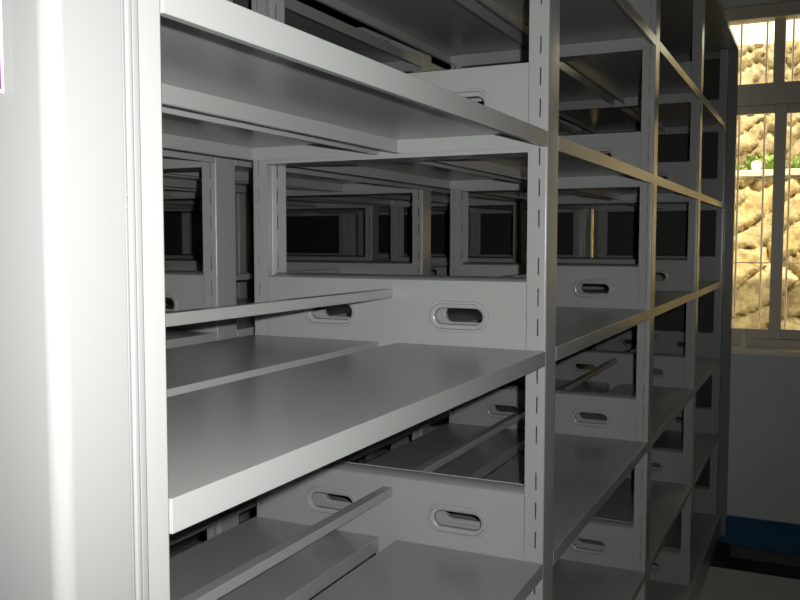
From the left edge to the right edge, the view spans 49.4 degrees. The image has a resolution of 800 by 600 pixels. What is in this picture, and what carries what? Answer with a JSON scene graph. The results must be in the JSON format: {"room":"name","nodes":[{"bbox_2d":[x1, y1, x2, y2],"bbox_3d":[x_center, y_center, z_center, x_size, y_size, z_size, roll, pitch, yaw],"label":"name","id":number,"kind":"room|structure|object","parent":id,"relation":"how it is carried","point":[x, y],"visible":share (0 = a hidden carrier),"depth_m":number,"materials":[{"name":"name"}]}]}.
{"room":"archive storage room","nodes":[
{"label":"archive storage room","id":0,"kind":"room"},
{"bbox_2d":[164,212,181,253],"bbox_3d":[-2.753,-0.218,2.397,0.150,3.050,6.340,2,4,26],"label":"wall","id":1,"kind":"structure","parent":0,"point":[172,220],"depth_m":5.14,"materials":[{"name":"paint"}]},
{"bbox_2d":[710,541,799,579],"bbox_3d":[0.906,1.080,3.904,5.170,0.065,0.235,2,4,26],"label":"trim","id":2,"kind":"structure","parent":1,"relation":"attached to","point":[721,558],"depth_m":3.65,"materials":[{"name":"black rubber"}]},
{"bbox_2d":[182,0,799,523],"bbox_3d":[1.086,-0.335,4.193,5.500,3.050,0.240,2,4,26],"label":"wall","id":3,"kind":"structure","parent":0,"point":[764,420],"depth_m":3.87,"materials":[{"name":"paint"}]},
{"bbox_2d":[591,16,799,357],"bbox_3d":[1.279,-0.533,4.003,2.200,1.522,0.200,2,4,26],"label":"window","id":4,"kind":"structure","parent":3,"relation":"in","point":[779,97],"depth_m":3.85,"materials":[{"name":"paint"}]},
{"bbox_2d":[738,329,747,346],"bbox_3d":[1.542,0.169,3.901,0.042,0.081,0.042,2,4,26],"label":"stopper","id":5,"kind":"object","parent":4,"relation":"on","point":[743,341],"visible":1,"depth_m":3.89,"materials":[{"name":"white plastic"}]},
{"bbox_2d":[739,25,742,84],"bbox_3d":[1.575,-1.129,4.011,0.010,0.268,0.017,2,4,26],"label":"bar","id":6,"kind":"object","parent":3,"relation":"in","point":[741,40],"depth_m":4.01,"materials":[{"name":"silver metal"}]},
{"bbox_2d":[733,114,772,328],"bbox_3d":[1.640,-0.361,4.031,0.156,0.986,0.017,2,4,26],"label":"bars","id":7,"kind":"object","parent":3,"relation":"in","point":[763,178],"depth_m":4.04,"materials":[{"name":"silver metal"}]},
{"bbox_2d":[719,515,799,553],"bbox_3d":[1.029,1.028,4.168,5.180,0.133,0.016,2,4,26],"label":"baseboard","id":8,"kind":"structure","parent":3,"relation":"attached to","point":[741,531],"depth_m":3.88,"materials":[{"name":"blue paint"}]},
{"bbox_2d":[723,0,799,22],"bbox_3d":[1.249,-1.255,3.891,2.240,0.062,0.050,2,4,26],"label":"trim","id":9,"kind":"structure","parent":3,"relation":"attached to","point":[781,8],"depth_m":3.73,"materials":[{"name":"paint"}]},
{"bbox_2d":[765,22,768,82],"bbox_3d":[1.674,-1.127,3.963,0.009,0.269,0.017,2,4,26],"label":"bar","id":10,"kind":"object","parent":3,"relation":"in","point":[767,28],"depth_m":3.96,"materials":[{"name":"silver metal"}]},
{"bbox_2d":[783,113,799,328],"bbox_3d":[1.788,-0.356,3.959,0.069,0.976,0.017,2,4,26],"label":"bars","id":11,"kind":"object","parent":3,"relation":"in","point":[790,136],"depth_m":3.97,"materials":[{"name":"silver metal"}]},
{"bbox_2d":[791,19,794,80],"bbox_3d":[1.772,-1.124,3.916,0.010,0.270,0.017,2,4,26],"label":"bar","id":12,"kind":"object","parent":3,"relation":"in","point":[793,37],"depth_m":3.92,"materials":[{"name":"silver metal"}]},
{"bbox_2d":[730,545,799,566],"bbox_3d":[-0.345,1.334,1.335,5.200,0.100,6.340,2,4,26],"label":"floor","id":13,"kind":"structure","parent":0,"point":[756,554],"depth_m":3.81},
{"bbox_2d":[699,566,799,599],"bbox_3d":[-0.385,1.258,1.235,5.170,0.065,5.535,2,4,26],"label":"platform","id":14,"kind":"object","parent":13,"relation":"on","point":[720,583],"visible":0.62,"depth_m":3.30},
{"bbox_2d":[164,202,357,555],"bbox_3d":[-1.296,0.028,3.059,0.606,2.140,3.746,2,4,26],"label":"shelving rack","id":15,"kind":"object","parent":14,"relation":"on","point":[307,232],"visible":0.02,"depth_m":4.59,"materials":[{"name":"metal"}]},
{"bbox_2d":[163,0,450,547],"bbox_3d":[-0.740,0.046,2.792,0.606,2.140,3.746,2,4,26],"label":"shelving rack","id":16,"kind":"object","parent":14,"relation":"on","point":[373,219],"visible":0.06,"depth_m":3.47,"materials":[{"name":"metal"}]},
{"bbox_2d":[0,0,738,599],"bbox_3d":[0.371,0.083,2.255,0.606,2.140,3.749,2,4,26],"label":"shelving rack","id":17,"kind":"object","parent":14,"relation":"on","point":[115,442],"visible":1,"depth_m":1.33,"materials":[{"name":"metal"}]},
{"bbox_2d":[163,0,592,599],"bbox_3d":[-0.184,0.065,2.524,0.606,2.140,3.746,2,4,26],"label":"shelving rack","id":18,"kind":"object","parent":14,"relation":"on","point":[497,225],"visible":0.13,"depth_m":2.32,"materials":[{"name":"metal"}]},
{"label":"outside","id":19,"kind":"structure","parent":0,"visible":0},
{"bbox_2d":[736,40,799,169],"bbox_3d":[2.349,-1.004,5.963,5.000,1.410,0.320,2,4,26],"label":"stone wall","id":20,"kind":"structure","parent":19,"point":[753,55],"depth_m":5.77,"materials":[{"name":"beige stone"}]},
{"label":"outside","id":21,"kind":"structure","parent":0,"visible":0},
{"bbox_3d":[2.658,1.247,7.911,14.000,0.100,7.620,2,4,26],"label":"ground","id":22,"kind":"structure","parent":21,"visible":0},
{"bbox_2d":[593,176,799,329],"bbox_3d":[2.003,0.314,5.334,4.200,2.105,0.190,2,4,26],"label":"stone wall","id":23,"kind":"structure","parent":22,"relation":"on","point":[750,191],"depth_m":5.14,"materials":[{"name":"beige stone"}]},
{"bbox_2d":[736,168,799,176],"bbox_3d":[2.006,-0.757,5.267,4.200,0.039,0.200,2,4,26],"label":"coping slab","id":24,"kind":"object","parent":23,"relation":"on","point":[768,172],"depth_m":5.11,"materials":[{"name":"concrete"}]},
{"bbox_2d":[751,161,761,169],"bbox_3d":[2.152,-0.808,5.248,0.061,0.064,0.062,2,4,26],"label":"flower pot","id":25,"kind":"object","parent":24,"relation":"on","point":[755,165],"visible":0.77,"depth_m":5.23,"materials":[{"name":"white ceramic"}]},
{"bbox_3d":[2.159,0.298,5.658,4.200,2.093,0.509,2,4,26],"label":"earth","id":26,"kind":"object","parent":22,"relation":"on","visible":0},
{"bbox_2d":[736,162,746,169],"bbox_3d":[2.112,-0.811,5.455,0.137,0.144,0.137,2,4,26],"label":"leafy plant","id":27,"kind":"object","parent":26,"relation":"on","point":[740,168],"visible":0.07,"depth_m":5.41,"materials":[{"name":"green plant"}]},
{"bbox_2d":[741,155,761,169],"bbox_3d":[2.238,-0.837,5.521,0.137,0.188,0.156,0,4,6],"label":"leafy plant","id":28,"kind":"object","parent":26,"relation":"on","point":[750,160],"visible":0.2,"depth_m":5.50,"materials":[{"name":"green plant"}]},
{"bbox_2d":[758,151,788,168],"bbox_3d":[2.303,-0.828,5.359,0.167,0.193,0.225,-1,4,-12],"label":"leafy plant","id":29,"kind":"object","parent":26,"relation":"on","point":[769,164],"visible":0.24,"depth_m":5.34,"materials":[{"name":"green plant"}]},
{"bbox_2d":[786,156,799,168],"bbox_3d":[2.483,-0.819,5.407,0.138,0.169,0.158,-2,4,-26],"label":"leafy plant","id":30,"kind":"object","parent":26,"relation":"on","point":[794,163],"visible":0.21,"depth_m":5.40,"materials":[{"name":"green plant"}]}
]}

